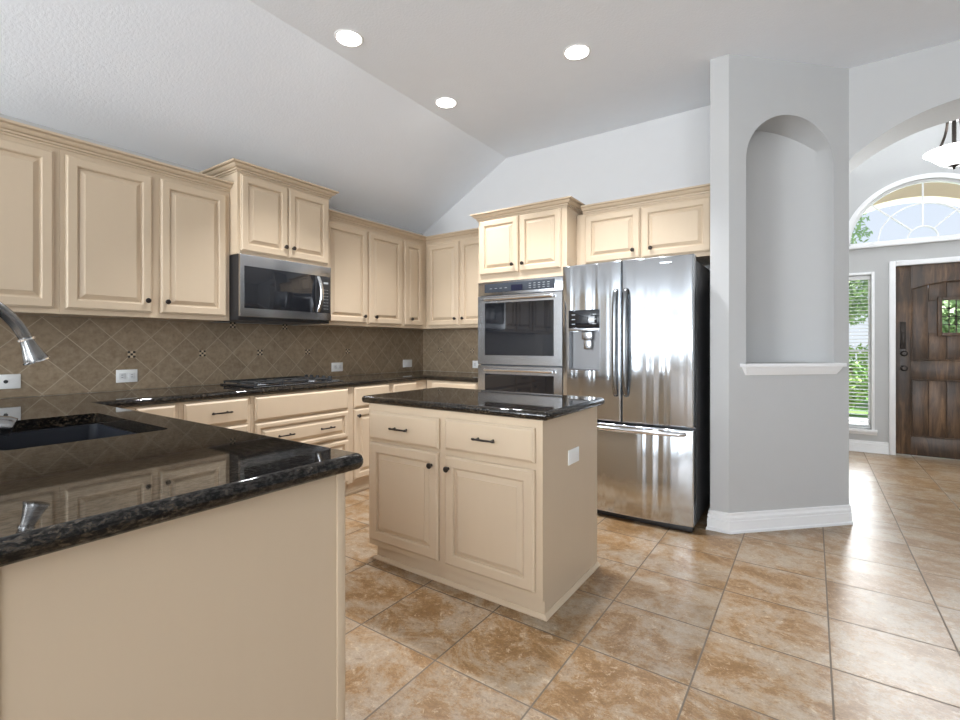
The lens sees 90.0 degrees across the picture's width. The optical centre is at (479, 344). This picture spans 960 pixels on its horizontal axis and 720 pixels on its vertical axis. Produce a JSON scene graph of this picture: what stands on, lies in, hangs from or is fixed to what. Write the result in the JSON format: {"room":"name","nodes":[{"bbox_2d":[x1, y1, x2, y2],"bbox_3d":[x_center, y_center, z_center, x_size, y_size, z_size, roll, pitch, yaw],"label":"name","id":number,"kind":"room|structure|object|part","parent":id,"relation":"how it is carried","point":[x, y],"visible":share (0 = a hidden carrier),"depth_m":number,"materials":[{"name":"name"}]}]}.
{"room":"kitchen","nodes":[
{"label":"kitchen","id":0,"kind":"room"},
{"bbox_2d":[0,114,422,398],"bbox_3d":[-3.077,-0.055,2.088,0.164,2.550,8.630,0,0,35],"label":"wall","id":1,"kind":"structure","parent":0,"point":[86,354],"depth_m":3.37,"materials":[{"name":"tile"}]},
{"bbox_2d":[0,374,20,388],"bbox_3d":[-2.600,0.204,2.629,0.009,0.080,0.126,0,0,35],"label":"wall outlet","id":2,"kind":"object","parent":1,"relation":"attached to","point":[7,381],"visible":1,"depth_m":2.65,"materials":[{"name":"white plastic"}]},
{"bbox_2d":[0,117,62,315],"bbox_3d":[-2.634,-0.639,2.269,0.382,0.948,0.932,0,0,35],"label":"upper cabinet","id":3,"kind":"object","parent":1,"relation":"attached to","point":[29,155],"visible":1,"depth_m":2.46,"materials":[{"name":"beige paint"}]},
{"bbox_3d":[-2.500,-1.082,2.176,0.056,0.062,0.932,0,0,35],"label":"crown moulding","id":4,"kind":"part","parent":3,"relation":"part of","materials":[{"name":"beige paint"}]},
{"bbox_2d":[116,369,136,382],"bbox_3d":[-2.277,0.203,3.096,0.008,0.082,0.118,0,0,35],"label":"wall outlet","id":5,"kind":"object","parent":1,"relation":"attached to","point":[122,376],"visible":1,"depth_m":3.09,"materials":[{"name":"white plastic"}]},
{"bbox_2d":[119,373,125,378],"bbox_3d":[-2.290,0.203,3.073,0.002,0.038,0.038,0,0,35],"label":"socket","id":6,"kind":"object","parent":5,"relation":"attached to","point":[121,375],"depth_m":3.07,"materials":[{"name":"grey plastic"}]},
{"bbox_2d":[128,373,134,378],"bbox_3d":[-2.260,0.203,3.116,0.002,0.038,0.038,0,0,35],"label":"socket","id":7,"kind":"object","parent":5,"relation":"attached to","point":[130,375],"depth_m":3.11,"materials":[{"name":"grey plastic"}]},
{"bbox_2d":[43,135,233,321],"bbox_3d":[-2.108,-0.639,3.028,0.382,0.948,0.914,0,0,35],"label":"upper cabinet","id":8,"kind":"object","parent":1,"relation":"attached to","point":[142,238],"visible":0.99,"depth_m":2.88,"materials":[{"name":"beige paint"}]},
{"bbox_3d":[-2.118,-0.610,2.757,0.021,0.831,0.412,0,0,35],"label":"door","id":9,"kind":"part","parent":8,"relation":"part of","materials":[{"name":"beige paint"}]},
{"bbox_3d":[-1.974,-1.082,2.935,0.056,0.062,0.914,0,0,35],"label":"crown moulding","id":10,"kind":"part","parent":8,"relation":"part of","materials":[{"name":"beige paint"}]},
{"bbox_3d":[-1.859,-0.610,3.131,0.021,0.831,0.405,0,0,35],"label":"door","id":11,"kind":"part","parent":8,"relation":"part of","materials":[{"name":"beige paint"}]},
{"bbox_2d":[198,158,338,267],"bbox_3d":[-1.591,-0.932,3.687,0.482,0.620,0.867,0,0,35],"label":"upper cabinet","id":12,"kind":"object","parent":1,"relation":"attached to","point":[273,214],"visible":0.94,"depth_m":3.49,"materials":[{"name":"beige paint"}]},
{"bbox_3d":[-1.533,-0.905,3.426,0.021,0.522,0.355,0,0,35],"label":"door","id":13,"kind":"part","parent":12,"relation":"part of","materials":[{"name":"beige paint"}]},
{"bbox_3d":[-1.591,-1.211,3.687,0.482,0.062,0.867,0,0,35],"label":"crown moulding","id":14,"kind":"part","parent":12,"relation":"part of","materials":[{"name":"beige paint"}]},
{"bbox_2d":[214,254,330,324],"bbox_3d":[-1.577,-0.392,3.677,0.494,0.452,0.749,0,0,35],"label":"microwave","id":15,"kind":"object","parent":12,"relation":"attached to","point":[262,290],"visible":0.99,"depth_m":3.49,"materials":[{"name":"silver metal"}]},
{"bbox_3d":[-1.448,-0.395,3.511,0.004,0.290,0.565,0,0,35],"label":"door glass","id":16,"kind":"part","parent":15,"relation":"part of","materials":[{"name":"black glass"}]},
{"bbox_3d":[-1.250,-0.395,3.760,0.051,0.280,0.027,0,0,21],"label":"handle","id":17,"kind":"part","parent":15,"relation":"part of","materials":[{"name":"silver metal"}]},
{"bbox_3d":[-1.246,-0.395,3.802,0.003,0.290,0.139,0,0,35],"label":"control panel","id":18,"kind":"part","parent":15,"relation":"part of","materials":[{"name":"black plastic"}]},
{"bbox_3d":[-1.326,-0.906,3.725,0.021,0.520,0.357,0,0,35],"label":"door","id":19,"kind":"part","parent":12,"relation":"part of","materials":[{"name":"beige paint"}]},
{"bbox_2d":[331,362,342,371],"bbox_3d":[-1.328,0.209,4.466,0.008,0.082,0.128,0,0,35],"label":"wall outlet","id":20,"kind":"object","parent":1,"relation":"attached to","point":[334,366],"visible":1,"depth_m":4.46,"materials":[{"name":"white plastic"}]},
{"bbox_2d":[301,209,405,327],"bbox_3d":[-1.147,-0.639,4.416,0.382,0.948,0.948,0,0,35],"label":"upper cabinet","id":21,"kind":"object","parent":1,"relation":"attached to","point":[365,256],"visible":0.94,"depth_m":4.30,"materials":[{"name":"beige paint"}]},
{"bbox_3d":[-1.151,-0.609,4.154,0.021,0.833,0.450,0,0,35],"label":"door","id":22,"kind":"part","parent":21,"relation":"part of","materials":[{"name":"beige paint"}]},
{"bbox_3d":[-1.013,-1.082,4.323,0.056,0.062,0.948,0,0,35],"label":"crown moulding","id":23,"kind":"part","parent":21,"relation":"part of","materials":[{"name":"beige paint"}]},
{"bbox_3d":[-0.889,-0.609,4.532,0.021,0.833,0.424,0,0,35],"label":"door","id":24,"kind":"part","parent":21,"relation":"part of","materials":[{"name":"beige paint"}]},
{"bbox_2d":[403,360,411,366],"bbox_3d":[-0.791,0.207,5.243,0.008,0.082,0.140,0,0,35],"label":"wall outlet","id":25,"kind":"object","parent":1,"relation":"attached to","point":[406,363],"visible":1,"depth_m":5.24,"materials":[{"name":"white plastic"}]},
{"bbox_2d":[382,231,444,329],"bbox_3d":[-0.685,-0.639,5.083,0.382,0.948,0.673,0,0,35],"label":"upper cabinet","id":26,"kind":"object","parent":1,"relation":"attached to","point":[413,244],"visible":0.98,"depth_m":4.84,"materials":[{"name":"beige paint"}]},
{"bbox_3d":[-0.671,-0.609,4.846,0.021,0.833,0.265,0,0,35],"label":"door","id":27,"kind":"part","parent":26,"relation":"part of","materials":[{"name":"beige paint"}]},
{"bbox_3d":[-0.643,-1.082,4.857,0.056,0.062,0.351,0,0,35],"label":"crown moulding","id":28,"kind":"part","parent":26,"relation":"part of","materials":[{"name":"beige paint"}]},
{"bbox_2d":[0,0,505,233],"bbox_3d":[-2.622,-1.605,1.773,1.270,0.850,8.630,0,0,35],"label":"ceiling","id":29,"kind":"structure","parent":0,"point":[201,85],"depth_m":3.04,"materials":[{"name":"paint"}]},
{"bbox_2d":[249,0,959,157],"bbox_3d":[0.961,-1.955,-0.562,7.280,0.150,8.870,0,0,35],"label":"ceiling","id":30,"kind":"structure","parent":0,"point":[503,63],"depth_m":3.01,"materials":[{"name":"paint"}]},
{"bbox_2d":[334,29,363,46],"bbox_3d":[-0.804,-1.873,2.944,0.178,0.013,0.178,0,0,35],"label":"recessed light","id":31,"kind":"object","parent":30,"relation":"in","point":[346,37],"visible":1,"depth_m":2.93,"materials":[{"name":"white paint"}]},
{"bbox_2d":[435,97,456,107],"bbox_3d":[-0.264,-1.873,3.729,0.178,0.013,0.178,0,0,35],"label":"recessed light","id":32,"kind":"object","parent":30,"relation":"in","point":[443,102],"visible":1,"depth_m":3.71,"materials":[{"name":"white paint"}]},
{"bbox_2d":[563,43,590,59],"bbox_3d":[0.623,-1.873,3.085,0.178,0.013,0.178,0,0,35],"label":"recessed light","id":33,"kind":"object","parent":30,"relation":"in","point":[578,51],"visible":1,"depth_m":3.07,"materials":[{"name":"white paint"}]},
{"bbox_2d":[345,451,959,719],"bbox_3d":[1.179,1.270,0.868,8.550,0.100,11.470,0,0,35],"label":"floor","id":34,"kind":"structure","parent":0,"point":[860,620],"depth_m":2.08,"materials":[{"name":"tile"}]},
{"bbox_2d":[123,402,177,418],"bbox_3d":[-2.109,0.781,2.800,0.630,0.878,0.421,0,0,35],"label":"base cabinet","id":35,"kind":"object","parent":34,"relation":"on","point":[168,409],"visible":0.04,"depth_m":2.73,"materials":[{"name":"beige paint"}]},
{"bbox_3d":[-1.833,0.418,2.716,0.021,0.133,0.199,0,0,35],"label":"drawer","id":36,"kind":"part","parent":35,"relation":"part of","materials":[{"name":"beige paint"}]},
{"bbox_2d":[0,473,344,719],"bbox_3d":[-1.622,0.781,1.783,2.592,0.878,0.759,0,0,35],"label":"base cabinet","id":37,"kind":"object","parent":34,"relation":"on","point":[234,611],"visible":0.56,"depth_m":0.99,"materials":[{"name":"beige paint"}]},
{"bbox_2d":[0,371,477,566],"bbox_3d":[-0.776,0.318,2.963,2.645,0.044,4.267,0,0,35],"label":"countertop","id":38,"kind":"structure","parent":37,"relation":"on","point":[55,497],"depth_m":1.19,"materials":[{"name":"black stone"}]},
{"bbox_2d":[0,416,17,435],"bbox_3d":[-1.666,0.271,1.577,0.220,0.075,0.066,0,0,-30],"label":"soap dispenser","id":39,"kind":"object","parent":38,"relation":"on","point":[7,423],"visible":1,"depth_m":1.60,"materials":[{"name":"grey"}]},
{"bbox_2d":[0,302,50,364],"bbox_3d":[-1.554,0.064,1.501,0.112,0.463,0.332,0,0,35],"label":"faucet","id":40,"kind":"object","parent":38,"relation":"on","point":[32,352],"visible":1,"depth_m":1.58,"materials":[{"name":"grey metal"}]},
{"bbox_3d":[-1.581,0.029,1.497,0.037,0.392,0.272,0,0,35],"label":"spout","id":41,"kind":"part","parent":40,"relation":"part of","materials":[{"name":"grey metal"}]},
{"bbox_2d":[0,423,135,450],"bbox_3d":[-1.492,0.441,1.702,0.740,0.198,0.470,0,0,35],"label":"sink","id":42,"kind":"object","parent":38,"relation":"in","point":[50,436],"visible":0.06,"depth_m":1.95,"materials":[{"name":"grey metal"}]},
{"bbox_2d":[220,374,343,387],"bbox_3d":[-1.497,0.274,3.682,0.456,0.042,0.758,0,0,35],"label":"cooktop","id":43,"kind":"object","parent":38,"relation":"in","point":[291,380],"visible":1,"depth_m":3.56,"materials":[{"name":"black glass"}]},
{"bbox_3d":[-1.500,0.290,3.684,0.450,0.010,0.750,0,0,35],"label":"glass plate","id":44,"kind":"part","parent":43,"relation":"part of","materials":[{"name":"black glass"}]},
{"bbox_3d":[-1.314,0.291,3.555,0.010,0.006,0.758,0,0,35],"label":"trim","id":45,"kind":"part","parent":43,"relation":"part of","materials":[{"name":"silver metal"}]},
{"bbox_3d":[-0.386,0.781,1.312,0.024,0.878,0.026,0,0,35],"label":"corner trim","id":46,"kind":"part","parent":37,"relation":"part of","materials":[{"name":"beige paint"}]},
{"bbox_2d":[178,396,249,431],"bbox_3d":[-1.862,0.781,3.153,0.634,0.878,0.439,0,0,35],"label":"base cabinet","id":47,"kind":"object","parent":34,"relation":"on","point":[234,412],"visible":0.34,"depth_m":3.00,"materials":[{"name":"beige paint"}]},
{"bbox_3d":[-1.638,0.427,2.998,0.021,0.150,0.391,0,0,35],"label":"drawer","id":48,"kind":"part","parent":47,"relation":"part of","materials":[{"name":"beige paint"}]},
{"bbox_3d":[-1.609,0.427,2.993,0.036,0.015,0.132,0,0,35],"label":"pull handle","id":49,"kind":"part","parent":47,"relation":"part of","materials":[{"name":"brown metal"}]},
{"bbox_3d":[-1.638,0.810,2.998,0.021,0.570,0.391,0,0,35],"label":"door","id":50,"kind":"part","parent":47,"relation":"part of","materials":[{"name":"beige paint"}]},
{"bbox_2d":[250,387,349,495],"bbox_3d":[-1.499,0.781,3.677,0.634,0.878,0.834,0,0,35],"label":"base cabinet","id":51,"kind":"object","parent":34,"relation":"on","point":[321,417],"visible":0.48,"depth_m":3.52,"materials":[{"name":"beige paint"}]},
{"bbox_3d":[-1.278,0.635,3.519,0.021,0.210,0.779,0,0,35],"label":"drawer","id":52,"kind":"part","parent":51,"relation":"part of","materials":[{"name":"beige paint"}]},
{"bbox_3d":[-1.278,0.432,3.519,0.021,0.160,0.779,0,0,35],"label":"drawer","id":53,"kind":"part","parent":51,"relation":"part of","materials":[{"name":"beige paint"}]},
{"bbox_3d":[-1.278,0.926,3.519,0.021,0.337,0.779,0,0,35],"label":"drawer","id":54,"kind":"part","parent":51,"relation":"part of","materials":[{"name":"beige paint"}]},
{"bbox_2d":[347,383,389,494],"bbox_3d":[-1.136,0.781,4.206,0.630,0.878,0.447,0,0,35],"label":"base cabinet","id":55,"kind":"object","parent":34,"relation":"on","point":[359,410],"visible":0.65,"depth_m":3.95,"materials":[{"name":"beige paint"}]},
{"bbox_3d":[-0.909,0.811,4.051,0.021,0.567,0.391,0,0,35],"label":"door","id":56,"kind":"part","parent":55,"relation":"part of","materials":[{"name":"beige paint"}]},
{"bbox_3d":[-0.909,0.430,4.051,0.021,0.165,0.391,0,0,35],"label":"drawer","id":57,"kind":"part","parent":55,"relation":"part of","materials":[{"name":"beige paint"}]},
{"bbox_2d":[390,380,426,392],"bbox_3d":[-0.698,0.781,4.838,0.630,0.878,1.089,0,0,35],"label":"base cabinet","id":58,"kind":"object","parent":34,"relation":"on","point":[420,384],"visible":0.03,"depth_m":4.40,"materials":[{"name":"beige paint"}]},
{"bbox_3d":[-0.684,0.432,4.376,0.021,0.161,0.303,0,0,35],"label":"drawer","id":59,"kind":"part","parent":58,"relation":"part of","materials":[{"name":"beige paint"}]},
{"bbox_2d":[427,380,477,388],"bbox_3d":[-0.098,0.781,4.679,0.616,0.878,0.667,0,0,35],"label":"base cabinet","id":60,"kind":"object","parent":34,"relation":"on","point":[430,383],"visible":0.02,"depth_m":4.43,"materials":[{"name":"beige paint"}]},
{"bbox_2d":[362,387,604,621],"bbox_3d":[-0.003,0.757,2.700,1.190,0.926,0.744,0,0,35],"label":"kitchen island","id":61,"kind":"object","parent":34,"relation":"on","point":[491,495],"visible":1,"depth_m":2.37,"materials":[{"name":"beige paint"}]},
{"bbox_3d":[-0.437,0.456,2.569,0.132,0.015,0.036,0,0,35],"label":"pull handle","id":62,"kind":"part","parent":61,"relation":"part of","materials":[{"name":"brown metal"}]},
{"bbox_3d":[-0.416,0.456,2.588,0.504,0.156,0.021,0,0,35],"label":"drawer","id":63,"kind":"part","parent":61,"relation":"part of","materials":[{"name":"beige paint"}]},
{"bbox_3d":[-0.417,0.828,2.589,0.500,0.551,0.021,0,0,35],"label":"door","id":64,"kind":"part","parent":61,"relation":"part of","materials":[{"name":"beige paint"}]},
{"bbox_3d":[-0.167,0.620,2.385,0.030,0.031,0.031,0,0,35],"label":"knob","id":65,"kind":"part","parent":61,"relation":"part of","materials":[{"name":"brown metal"}]},
{"bbox_3d":[0.017,0.450,2.255,0.132,0.015,0.036,0,0,35],"label":"pull handle","id":66,"kind":"part","parent":61,"relation":"part of","materials":[{"name":"brown metal"}]},
{"bbox_2d":[362,387,604,420],"bbox_3d":[0.005,0.315,2.712,1.190,0.041,0.714,0,0,35],"label":"island countertop","id":67,"kind":"structure","parent":61,"relation":"on","point":[533,406],"depth_m":2.52,"materials":[{"name":"black stone"}]},
{"bbox_3d":[0.025,1.179,2.693,1.101,0.082,0.648,0,0,35],"label":"moulding","id":68,"kind":"part","parent":61,"relation":"part of","materials":[{"name":"beige paint"}]},
{"bbox_3d":[0.033,0.450,2.277,0.509,0.156,0.021,0,0,35],"label":"drawer","id":69,"kind":"part","parent":61,"relation":"part of","materials":[{"name":"beige paint"}]},
{"bbox_3d":[0.033,0.832,2.277,0.509,0.544,0.021,0,0,35],"label":"door","id":70,"kind":"part","parent":61,"relation":"part of","materials":[{"name":"beige paint"}]},
{"bbox_2d":[568,446,578,465],"bbox_3d":[0.466,0.553,2.389,0.006,0.073,0.126,0,0,35],"label":"outlet plate","id":71,"kind":"object","parent":61,"relation":"attached to","point":[573,451],"depth_m":2.38,"materials":[{"name":"white plastic"}]},
{"bbox_2d":[470,196,584,364],"bbox_3d":[0.501,0.037,4.252,0.957,2.366,0.692,0,0,35],"label":"tall cabinet","id":72,"kind":"object","parent":34,"relation":"on","point":[537,239],"visible":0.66,"depth_m":3.94,"materials":[{"name":"beige paint"}]},
{"bbox_3d":[0.160,-0.844,4.123,0.387,0.469,0.021,0,0,35],"label":"door","id":73,"kind":"part","parent":72,"relation":"part of","materials":[{"name":"beige paint"}]},
{"bbox_2d":[478,276,562,394],"bbox_3d":[0.476,0.117,4.233,0.812,1.314,0.658,0,0,35],"label":"wall oven","id":74,"kind":"object","parent":72,"relation":"in","point":[520,322],"visible":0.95,"depth_m":3.97,"materials":[{"name":"grey metal"}]},
{"bbox_3d":[0.308,0.217,3.975,0.650,0.025,0.042,0,0,35],"label":"handle","id":75,"kind":"part","parent":74,"relation":"part of","materials":[{"name":"silver metal"}]},
{"bbox_3d":[0.308,-0.388,3.975,0.650,0.025,0.042,0,0,35],"label":"handle","id":76,"kind":"part","parent":74,"relation":"part of","materials":[{"name":"silver metal"}]},
{"bbox_3d":[0.317,-0.486,4.003,0.673,0.077,0.003,0,0,35],"label":"control panel","id":77,"kind":"part","parent":74,"relation":"part of","materials":[{"name":"grey metal"}]},
{"bbox_3d":[0.321,0.476,4.008,0.812,0.588,0.026,0,0,35],"label":"oven door","id":78,"kind":"part","parent":74,"relation":"part of","materials":[{"name":"silver metal"}]},
{"bbox_3d":[0.321,-0.124,4.008,0.812,0.592,0.026,0,0,35],"label":"oven door","id":79,"kind":"part","parent":74,"relation":"part of","materials":[{"name":"silver metal"}]},
{"bbox_3d":[0.501,-1.115,4.252,0.957,0.062,0.691,0,0,35],"label":"crown moulding","id":80,"kind":"part","parent":72,"relation":"part of","materials":[{"name":"beige paint"}]},
{"bbox_3d":[0.486,-0.844,3.897,0.370,0.469,0.021,0,0,35],"label":"door","id":81,"kind":"part","parent":72,"relation":"part of","materials":[{"name":"beige paint"}]},
{"bbox_2d":[563,254,709,532],"bbox_3d":[1.190,0.319,3.616,0.912,1.802,0.880,0,0,35],"label":"refrigerator","id":82,"kind":"object","parent":34,"relation":"on","point":[636,332],"visible":0.83,"depth_m":3.24,"materials":[{"name":"grey metal"}]},
{"bbox_3d":[0.770,-0.108,3.498,0.236,0.020,0.072,0,0,35],"label":"dispenser trim","id":83,"kind":"part","parent":82,"relation":"part of","materials":[{"name":"silver metal"}]},
{"bbox_3d":[0.815,-0.023,3.479,0.452,1.118,0.108,0,0,35],"label":"door","id":84,"kind":"part","parent":82,"relation":"part of","materials":[{"name":"silver metal"}]},
{"bbox_3d":[0.927,-0.013,3.300,0.033,0.746,0.062,0,0,35],"label":"handle","id":85,"kind":"part","parent":82,"relation":"part of","materials":[{"name":"silver metal"}]},
{"bbox_3d":[0.985,-0.013,3.260,0.033,0.746,0.062,0,0,35],"label":"handle","id":86,"kind":"part","parent":82,"relation":"part of","materials":[{"name":"silver metal"}]},
{"bbox_3d":[0.973,0.580,3.285,0.820,0.031,0.089,0,0,35],"label":"handle","id":87,"kind":"part","parent":82,"relation":"part of","materials":[{"name":"silver metal"}]},
{"bbox_3d":[1.004,0.863,3.348,0.912,0.622,0.108,0,0,35],"label":"freezer drawer","id":88,"kind":"part","parent":82,"relation":"part of","materials":[{"name":"silver metal"}]},
{"bbox_3d":[1.194,-0.023,3.217,0.452,1.118,0.108,0,0,35],"label":"door","id":89,"kind":"part","parent":82,"relation":"part of","materials":[{"name":"silver metal"}]},
{"bbox_2d":[423,40,959,372],"bbox_3d":[2.849,-0.355,3.280,8.250,3.150,0.404,0,0,35],"label":"wall","id":90,"kind":"structure","parent":0,"point":[671,152],"depth_m":4.01,"materials":[{"name":"paint"}]},
{"bbox_2d":[426,228,478,328],"bbox_3d":[-0.123,-0.639,4.875,0.883,0.948,0.381,0,0,35],"label":"upper cabinet","id":91,"kind":"object","parent":90,"relation":"attached to","point":[452,258],"visible":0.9,"depth_m":4.80,"materials":[{"name":"beige paint"}]},
{"bbox_3d":[-0.373,-0.609,4.870,0.394,0.833,0.021,0,0,35],"label":"door","id":92,"kind":"part","parent":91,"relation":"part of","materials":[{"name":"beige paint"}]},
{"bbox_3d":[-0.239,-1.082,4.757,0.826,0.062,0.056,0,0,35],"label":"crown moulding","id":93,"kind":"part","parent":91,"relation":"part of","materials":[{"name":"beige paint"}]},
{"bbox_3d":[-0.027,-0.609,4.631,0.407,0.833,0.021,0,0,35],"label":"door","id":94,"kind":"part","parent":91,"relation":"part of","materials":[{"name":"beige paint"}]},
{"bbox_2d":[473,361,478,367],"bbox_3d":[-0.029,0.209,5.025,0.120,0.078,0.008,0,0,35],"label":"wall outlet","id":95,"kind":"object","parent":90,"relation":"attached to","point":[475,363],"visible":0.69,"depth_m":5.03,"materials":[{"name":"white plastic"}]},
{"bbox_2d":[577,183,709,265],"bbox_3d":[1.325,-0.866,3.792,1.027,0.488,0.512,0,0,35],"label":"upper cabinet","id":96,"kind":"object","parent":90,"relation":"attached to","point":[676,221],"visible":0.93,"depth_m":3.58,"materials":[{"name":"beige paint"}]},
{"bbox_3d":[1.026,-0.842,3.742,0.433,0.380,0.021,0,0,35],"label":"door","id":97,"kind":"part","parent":96,"relation":"part of","materials":[{"name":"beige paint"}]},
{"bbox_3d":[1.219,-1.079,3.588,0.968,0.062,0.056,0,0,35],"label":"crown moulding","id":98,"kind":"part","parent":96,"relation":"part of","materials":[{"name":"beige paint"}]},
{"bbox_3d":[1.411,-0.842,3.476,0.478,0.380,0.021,0,0,35],"label":"door","id":99,"kind":"part","parent":96,"relation":"part of","materials":[{"name":"beige paint"}]},
{"bbox_2d":[710,54,728,512],"bbox_3d":[1.796,-0.330,3.471,0.111,3.100,0.808,0,0,35],"label":"wall","id":100,"kind":"structure","parent":0,"point":[719,67],"depth_m":3.13,"materials":[{"name":"paint"}]},
{"bbox_2d":[729,54,848,512],"bbox_3d":[2.041,-0.330,3.312,0.918,3.100,0.250,0,0,-10],"label":"wall","id":101,"kind":"structure","parent":0,"point":[789,121],"depth_m":3.25,"materials":[{"name":"paint"}]},
{"bbox_2d":[706,501,852,533],"bbox_3d":[2.144,1.155,3.294,1.332,0.130,0.279,0,0,-15],"label":"baseboard","id":102,"kind":"structure","parent":101,"relation":"attached to","point":[836,515],"depth_m":3.16,"materials":[{"name":"white paint"}]},
{"bbox_2d":[740,363,846,374],"bbox_3d":[2.071,0.162,3.164,0.764,0.076,0.053,0,0,-10],"label":"trim","id":103,"kind":"structure","parent":101,"relation":"attached to","point":[751,368],"depth_m":3.15,"materials":[{"name":"white paint"}]},
{"bbox_2d":[849,121,959,442],"bbox_3d":[4.977,-0.630,5.123,3.650,3.700,0.150,0,0,35],"label":"wall","id":104,"kind":"structure","parent":0,"point":[902,159],"depth_m":5.35,"materials":[{"name":"paint"}]},
{"bbox_2d":[849,272,877,434],"bbox_3d":[4.335,0.100,5.528,0.363,1.840,0.175,0,0,35],"label":"window","id":105,"kind":"structure","parent":104,"relation":"in","point":[861,288],"depth_m":5.53,"materials":[{"name":"white paint"}]},
{"bbox_3d":[4.372,0.084,5.582,0.233,1.728,0.005,0,0,35],"label":"pane","id":106,"kind":"part","parent":105,"relation":"part of","materials":[{"name":"clear glass"}]},
{"bbox_2d":[849,275,869,280],"bbox_3d":[4.336,-0.763,5.530,0.251,0.046,0.040,0,0,35],"label":"blind","id":107,"kind":"object","parent":105,"relation":"attached to","point":[852,278],"depth_m":5.50,"materials":[{"name":"white paint"}]},
{"bbox_3d":[4.335,0.946,5.529,0.247,0.016,0.037,0,0,35],"label":"rail","id":108,"kind":"part","parent":105,"relation":"part of","materials":[{"name":"white paint"}]},
{"bbox_3d":[4.297,0.990,5.474,0.363,0.060,0.044,0,0,35],"label":"sill","id":109,"kind":"part","parent":105,"relation":"part of","materials":[{"name":"white paint"}]},
{"bbox_2d":[849,439,888,454],"bbox_3d":[4.002,1.155,5.694,1.297,0.130,0.022,0,0,35],"label":"baseboard","id":110,"kind":"structure","parent":104,"relation":"attached to","point":[854,445],"depth_m":5.42,"materials":[{"name":"white paint"}]},
{"bbox_2d":[849,172,959,249],"bbox_3d":[4.788,-1.461,5.184,1.430,0.742,0.125,0,0,35],"label":"window","id":111,"kind":"structure","parent":104,"relation":"in","point":[926,210],"depth_m":5.26,"materials":[{"name":"clear glass"}]},
{"bbox_3d":[4.765,-1.111,5.151,1.430,0.041,0.044,0,0,35],"label":"sill","id":112,"kind":"part","parent":111,"relation":"part of","materials":[{"name":"white paint"}]},
{"bbox_2d":[871,182,959,240],"bbox_3d":[4.805,-1.466,5.209,0.897,0.607,0.024,0,0,35],"label":"grille","id":113,"kind":"object","parent":111,"relation":"attached to","point":[911,210],"depth_m":5.23,"materials":[{"name":"white paint"}]},
{"bbox_2d":[889,256,959,454],"bbox_3d":[4.985,0.150,5.012,1.090,2.140,0.022,0,0,35],"label":"trim","id":114,"kind":"structure","parent":104,"relation":"attached to","point":[892,264],"depth_m":5.29,"materials":[{"name":"white paint"}]},
{"bbox_2d":[896,262,959,459],"bbox_3d":[5.001,0.173,5.036,0.974,2.070,0.116,0,0,35],"label":"door","id":115,"kind":"structure","parent":104,"relation":"in","point":[927,296],"depth_m":5.18,"materials":[{"name":"brown wood"}]},
{"bbox_3d":[4.650,-0.100,5.276,0.050,0.300,0.030,0,0,35],"label":"lock plate","id":116,"kind":"part","parent":115,"relation":"part of","materials":[{"name":"brown metal"}]},
{"bbox_3d":[4.643,0.260,5.256,0.063,0.064,0.070,0,0,35],"label":"knob","id":117,"kind":"part","parent":115,"relation":"part of","materials":[{"name":"brown metal"}]},
{"bbox_3d":[4.643,0.100,5.256,0.063,0.064,0.070,0,0,35],"label":"knob","id":118,"kind":"part","parent":115,"relation":"part of","materials":[{"name":"brown metal"}]},
{"bbox_3d":[5.011,0.691,5.052,0.720,0.631,0.019,0,0,35],"label":"panel moulding","id":119,"kind":"part","parent":115,"relation":"part of","materials":[{"name":"brown wood"}]},
{"bbox_3d":[5.012,-0.255,5.051,0.723,0.863,0.019,0,0,35],"label":"panel moulding","id":120,"kind":"part","parent":115,"relation":"part of","materials":[{"name":"brown wood"}]},
{"bbox_3d":[5.025,0.161,5.070,0.716,1.686,0.026,0,0,35],"label":"plank panel","id":121,"kind":"part","parent":115,"relation":"part of","materials":[{"name":"brown wood"}]},
{"bbox_3d":[5.021,-0.297,5.064,0.218,0.343,0.004,0,0,35],"label":"pane","id":122,"kind":"part","parent":115,"relation":"part of","materials":[{"name":"clear glass"}]},
{"bbox_2d":[942,300,959,332],"bbox_3d":[5.011,-0.297,5.050,0.220,0.345,0.024,0,0,35],"label":"iron grille","id":123,"kind":"object","parent":115,"relation":"attached to","point":[950,308],"depth_m":5.08,"materials":[{"name":"brown metal"}]},
{"bbox_3d":[4.245,-2.530,4.067,3.950,0.100,2.720,0,0,35],"label":"ceiling","id":124,"kind":"structure","parent":0,"visible":0},
{"bbox_2d":[923,119,959,169],"bbox_3d":[3.924,-1.963,3.973,0.384,1.033,0.384,0,0,35],"label":"pendant light","id":125,"kind":"object","parent":124,"relation":"hanging from","point":[948,155],"visible":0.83,"depth_m":3.94,"materials":[{"name":"white glass"}]},
{"bbox_3d":[3.924,-1.560,3.973,0.384,0.160,0.384,0,0,35],"label":"lamp shade","id":126,"kind":"part","parent":125,"relation":"part of","materials":[{"name":"white glass"}]},
{"bbox_3d":[3.902,-1.752,4.050,0.028,0.237,0.083,0,0,-16],"label":"arm","id":127,"kind":"part","parent":125,"relation":"part of","materials":[{"name":"brown metal"}]},
{"bbox_3d":[3.868,-1.752,3.916,0.028,0.237,0.083,0,0,44],"label":"arm","id":128,"kind":"part","parent":125,"relation":"part of","materials":[{"name":"brown metal"}]}
]}

